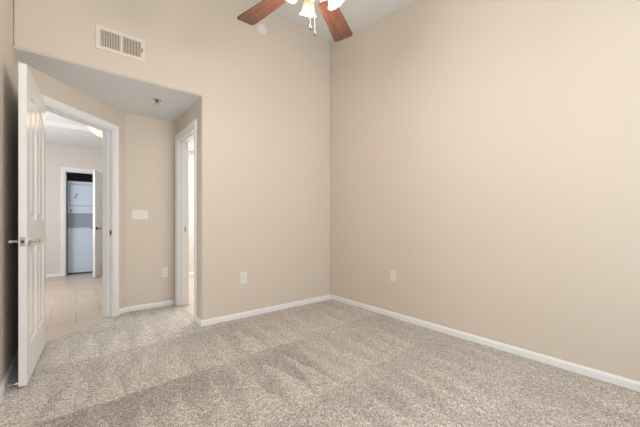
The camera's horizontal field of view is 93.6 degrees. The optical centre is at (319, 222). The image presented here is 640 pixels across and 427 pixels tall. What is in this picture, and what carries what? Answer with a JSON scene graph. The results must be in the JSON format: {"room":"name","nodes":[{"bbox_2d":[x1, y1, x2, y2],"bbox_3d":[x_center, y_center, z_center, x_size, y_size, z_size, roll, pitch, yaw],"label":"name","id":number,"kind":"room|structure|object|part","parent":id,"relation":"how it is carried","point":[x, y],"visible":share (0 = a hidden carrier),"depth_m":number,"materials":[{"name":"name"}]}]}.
{"room":"empty bedroom","nodes":[
{"label":"empty bedroom","id":0,"kind":"room"},
{"bbox_2d":[0,0,17,384],"bbox_3d":[-1.024,-0.815,0.601,0.120,3.780,4.464,0,0,-39],"label":"wall","id":1,"kind":"structure","parent":0,"point":[8,58],"depth_m":2.03,"materials":[{"name":"beige paint"}]},
{"bbox_2d":[0,349,17,400],"bbox_3d":[-1.007,1.016,0.686,0.013,0.058,4.334,0,0,-39],"label":"baseboard","id":2,"kind":"structure","parent":1,"relation":"attached to","point":[10,370],"depth_m":1.99,"materials":[{"name":"white paint"}]},
{"bbox_2d":[46,111,87,126],"bbox_3d":[-3.247,-1.605,3.511,2.583,0.100,2.856,0,0,-39],"label":"ceiling","id":3,"kind":"structure","parent":0,"point":[50,116],"depth_m":4.54,"materials":[{"name":"white paint"}]},
{"bbox_2d":[88,126,102,136],"bbox_3d":[-3.146,-1.385,4.376,0.410,0.340,0.410,0,0,-39],"label":"ceiling light","id":4,"kind":"object","parent":3,"relation":"attached to","point":[97,132],"visible":0.16,"depth_m":4.26,"materials":[{"name":"white glass"}]},
{"bbox_2d":[18,61,125,308],"bbox_3d":[-2.384,-0.280,2.945,0.120,2.710,1.140,0,0,6],"label":"wall","id":5,"kind":"structure","parent":0,"point":[48,86],"depth_m":3.28,"materials":[{"name":"beige paint"}]},
{"bbox_2d":[8,62,45,386],"bbox_3d":[-2.096,0.015,2.225,0.153,2.035,0.814,0,0,-33],"label":"door","id":6,"kind":"structure","parent":5,"relation":"in","point":[31,241],"depth_m":2.03,"materials":[{"name":"white paint"}]},
{"bbox_3d":[-1.874,0.123,1.893,0.026,0.058,0.002,0,0,-36],"label":"latch plate","id":7,"kind":"part","parent":6,"relation":"part of","materials":[{"name":"silver metal"}]},
{"bbox_3d":[-1.896,0.123,2.005,0.058,0.064,0.139,0,0,-36],"label":"lever handle","id":8,"kind":"part","parent":6,"relation":"part of","materials":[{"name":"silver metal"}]},
{"bbox_2d":[41,94,118,316],"bbox_3d":[-2.386,-0.017,2.928,0.160,2.124,0.925,0,0,6],"label":"trim","id":9,"kind":"structure","parent":5,"relation":"attached to","point":[110,131],"depth_m":3.31,"materials":[{"name":"white paint"}]},
{"bbox_2d":[46,143,102,277],"bbox_3d":[-5.098,-0.280,5.792,2.583,2.710,0.120,0,0,-39],"label":"wall","id":10,"kind":"structure","parent":0,"point":[57,156],"depth_m":5.76,"materials":[{"name":"white paint"}]},
{"bbox_2d":[46,273,60,277],"bbox_3d":[-5.528,1.016,5.358,1.368,0.058,0.013,0,0,-39],"label":"baseboard","id":11,"kind":"structure","parent":10,"relation":"attached to","point":[48,275],"depth_m":5.72,"materials":[{"name":"white paint"}]},
{"bbox_2d":[61,167,102,276],"bbox_3d":[-4.725,-0.012,6.095,0.807,2.114,0.160,0,0,-39],"label":"trim","id":12,"kind":"structure","parent":10,"relation":"attached to","point":[64,170],"depth_m":5.82,"materials":[{"name":"white paint"}]},
{"bbox_2d":[91,169,102,277],"bbox_3d":[-4.341,0.024,5.935,0.150,2.030,0.630,0,0,-19],"label":"door","id":13,"kind":"structure","parent":10,"relation":"in","point":[97,228],"depth_m":5.75,"materials":[{"name":"white paint"}]},
{"bbox_2d":[46,121,102,149],"bbox_3d":[-4.603,-1.571,5.183,2.583,0.168,1.450,0,0,-39],"label":"ceiling","id":14,"kind":"structure","parent":0,"point":[57,133],"depth_m":5.21,"materials":[{"name":"white paint"}]},
{"bbox_2d":[66,172,92,269],"bbox_3d":[-5.271,-0.280,6.875,1.162,2.710,0.120,0,0,-39],"label":"wall","id":15,"kind":"structure","parent":0,"point":[81,177],"depth_m":6.65,"materials":[{"name":"paint"}]},
{"bbox_2d":[13,45,200,121],"bbox_3d":[-2.045,-1.328,3.017,1.339,0.104,1.038,0,0,-39],"label":"ceiling","id":16,"kind":"structure","parent":0,"point":[127,94],"depth_m":2.89,"materials":[{"name":"white paint"}]},
{"bbox_2d":[152,98,161,104],"bbox_3d":[-1.700,-1.254,3.133,0.090,0.045,0.090,0,0,-39],"label":"sprinkler","id":17,"kind":"object","parent":16,"relation":"attached to","point":[153,99],"visible":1,"depth_m":3.12,"materials":[{"name":"silver metal"}]},
{"bbox_2d":[126,113,174,306],"bbox_3d":[-2.096,-0.280,3.720,0.533,2.710,0.120,0,0,-39],"label":"wall","id":18,"kind":"structure","parent":0,"point":[150,142],"depth_m":3.67,"materials":[{"name":"beige paint"}]},
{"bbox_2d":[132,210,147,218],"bbox_3d":[-2.151,-0.091,3.593,0.164,0.114,0.009,0,0,-39],"label":"light switch","id":19,"kind":"object","parent":18,"relation":"attached to","point":[136,214],"visible":1,"depth_m":3.59,"materials":[{"name":"white plastic"}]},
{"bbox_2d":[119,300,174,314],"bbox_3d":[-2.088,1.016,3.633,0.086,0.058,0.628,0,0,43],"label":"baseboard","id":20,"kind":"structure","parent":18,"relation":"attached to","point":[169,302],"depth_m":3.63,"materials":[{"name":"white paint"}]},
{"bbox_2d":[162,267,167,276],"bbox_3d":[-1.942,0.624,3.763,0.074,0.120,0.008,0,0,-39],"label":"wall outlet","id":21,"kind":"object","parent":18,"relation":"attached to","point":[164,269],"visible":1,"depth_m":3.76,"materials":[{"name":"white plastic"}]},
{"bbox_2d":[13,0,330,319],"bbox_3d":[-1.078,-0.815,3.195,3.064,3.780,0.120,0,0,-39],"label":"wall","id":22,"kind":"structure","parent":0,"point":[264,103],"depth_m":3.29,"materials":[{"name":"beige paint"}]},
{"bbox_2d":[95,24,144,61],"bbox_3d":[-1.713,-1.540,2.593,0.360,0.200,0.014,0,0,-39],"label":"air vent","id":23,"kind":"object","parent":22,"relation":"in","point":[106,39],"visible":1,"depth_m":2.58,"materials":[{"name":"metal"}]},
{"bbox_2d":[240,271,246,283],"bbox_3d":[-0.840,0.609,3.306,0.080,0.130,0.008,0,0,-39],"label":"wall outlet","id":24,"kind":"object","parent":22,"relation":"attached to","point":[243,275],"visible":1,"depth_m":3.30,"materials":[{"name":"white plastic"}]},
{"bbox_2d":[256,23,266,36],"bbox_3d":[-0.661,-2.203,3.430,0.136,0.136,0.041,0,0,-39],"label":"smoke detector","id":25,"kind":"object","parent":22,"relation":"attached to","point":[261,29],"visible":1,"depth_m":3.41,"materials":[{"name":"plastic"}]},
{"bbox_2d":[196,295,330,326],"bbox_3d":[-0.577,1.016,3.620,1.725,0.058,0.175,0,0,-39],"label":"baseboard","id":26,"kind":"structure","parent":22,"relation":"attached to","point":[199,321],"depth_m":3.41,"materials":[{"name":"white paint"}]},
{"bbox_2d":[175,100,197,316],"bbox_3d":[-2.158,-0.280,4.314,0.120,2.710,2.980,0,0,-39],"label":"wall","id":27,"kind":"structure","parent":0,"point":[191,114],"depth_m":3.24,"materials":[{"name":"beige paint"}]},
{"bbox_2d":[175,119,196,321],"bbox_3d":[-1.505,-0.017,3.510,0.160,2.124,0.824,0,0,-39],"label":"trim","id":28,"kind":"structure","parent":27,"relation":"attached to","point":[182,139],"depth_m":3.75,"materials":[{"name":"white paint"}]},
{"bbox_2d":[189,151,193,275],"bbox_3d":[-2.507,-0.280,6.027,1.497,2.710,0.120,0,0,-39],"label":"wall","id":29,"kind":"structure","parent":0,"point":[191,153],"depth_m":5.93,"materials":[{"name":"white paint"}]},
{"bbox_2d":[189,139,193,150],"bbox_3d":[-1.530,-1.455,4.824,1.497,0.100,2.980,0,0,-39],"label":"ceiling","id":30,"kind":"structure","parent":0,"point":[191,143],"depth_m":5.50,"materials":[{"name":"white paint"}]},
{"bbox_2d":[0,270,639,426],"bbox_3d":[-1.964,1.065,3.300,4.308,0.040,9.600,0,0,-39],"label":"floor","id":31,"kind":"structure","parent":0,"point":[330,362],"depth_m":2.02,"materials":[{"name":"carpet"}]},
{"bbox_2d":[67,181,92,273],"bbox_3d":[-5.015,0.108,6.439,0.600,1.886,0.640,0,0,-39],"label":"dryer","id":32,"kind":"object","parent":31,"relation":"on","point":[79,194],"visible":0.57,"depth_m":6.14,"materials":[{"name":"metal"}]},
{"bbox_3d":[-5.025,-0.033,6.450,0.600,0.295,0.570,0,0,-39],"label":"control panel","id":33,"kind":"part","parent":32,"relation":"part of","materials":[{"name":"white metal"}]},
{"bbox_3d":[-4.828,-0.552,6.195,0.507,0.425,0.021,0,0,-39],"label":"dryer door","id":34,"kind":"part","parent":32,"relation":"part of","materials":[{"name":"metal"}]},
{"bbox_2d":[67,228,92,272],"bbox_3d":[-5.018,0.568,6.442,0.600,0.915,0.632,0,0,-39],"label":"washer","id":35,"kind":"object","parent":31,"relation":"on","point":[79,240],"depth_m":6.13,"materials":[{"name":"metal"}]},
{"bbox_2d":[248,0,413,41],"bbox_3d":[0.252,-2.233,1.556,3.064,0.674,4.100,0,0,-39],"label":"ceiling","id":36,"kind":"structure","parent":0,"point":[357,13],"depth_m":3.43,"materials":[{"name":"white paint"}]},
{"bbox_2d":[237,0,352,41],"bbox_3d":[-0.069,-1.625,1.644,1.162,1.204,1.180,0,0,-39],"label":"ceiling fan","id":37,"kind":"object","parent":36,"relation":"hanging from","point":[339,29],"visible":1,"depth_m":1.93,"materials":[{"name":"brown wood"}]},
{"bbox_3d":[-0.352,-1.355,1.904,0.407,0.028,0.141,0,0,39],"label":"blade","id":38,"kind":"part","parent":37,"relation":"part of","materials":[{"name":"brown wood"}]},
{"bbox_3d":[-0.067,-1.262,1.774,0.102,0.119,0.107,0,0,-39],"label":"lamp shade","id":39,"kind":"part","parent":37,"relation":"part of","materials":[{"name":"white glass"}]},
{"bbox_3d":[0.105,-1.355,2.027,0.141,0.028,0.407,0,0,21],"label":"blade","id":40,"kind":"part","parent":37,"relation":"part of","materials":[{"name":"brown wood"}]},
{"bbox_3d":[0.085,-1.262,1.679,0.107,0.119,0.102,0,0,-39],"label":"lamp shade","id":41,"kind":"part","parent":37,"relation":"part of","materials":[{"name":"white glass"}]},
{"bbox_2d":[331,0,639,381],"bbox_3d":[1.488,-0.815,2.559,0.120,3.780,4.340,0,0,-39],"label":"wall","id":42,"kind":"structure","parent":0,"point":[485,154],"depth_m":2.48,"materials":[{"name":"beige paint"}]},
{"bbox_2d":[390,270,395,281],"bbox_3d":[0.803,0.589,3.302,0.008,0.120,0.074,0,0,-39],"label":"wall outlet","id":43,"kind":"object","parent":42,"relation":"attached to","point":[392,272],"visible":1,"depth_m":3.30,"materials":[{"name":"white plastic"}]},
{"bbox_2d":[331,295,639,391],"bbox_3d":[1.436,1.016,2.518,0.013,0.058,4.100,0,0,-39],"label":"baseboard","id":44,"kind":"structure","parent":42,"relation":"attached to","point":[590,372],"depth_m":2.38,"materials":[{"name":"white paint"}]}
]}

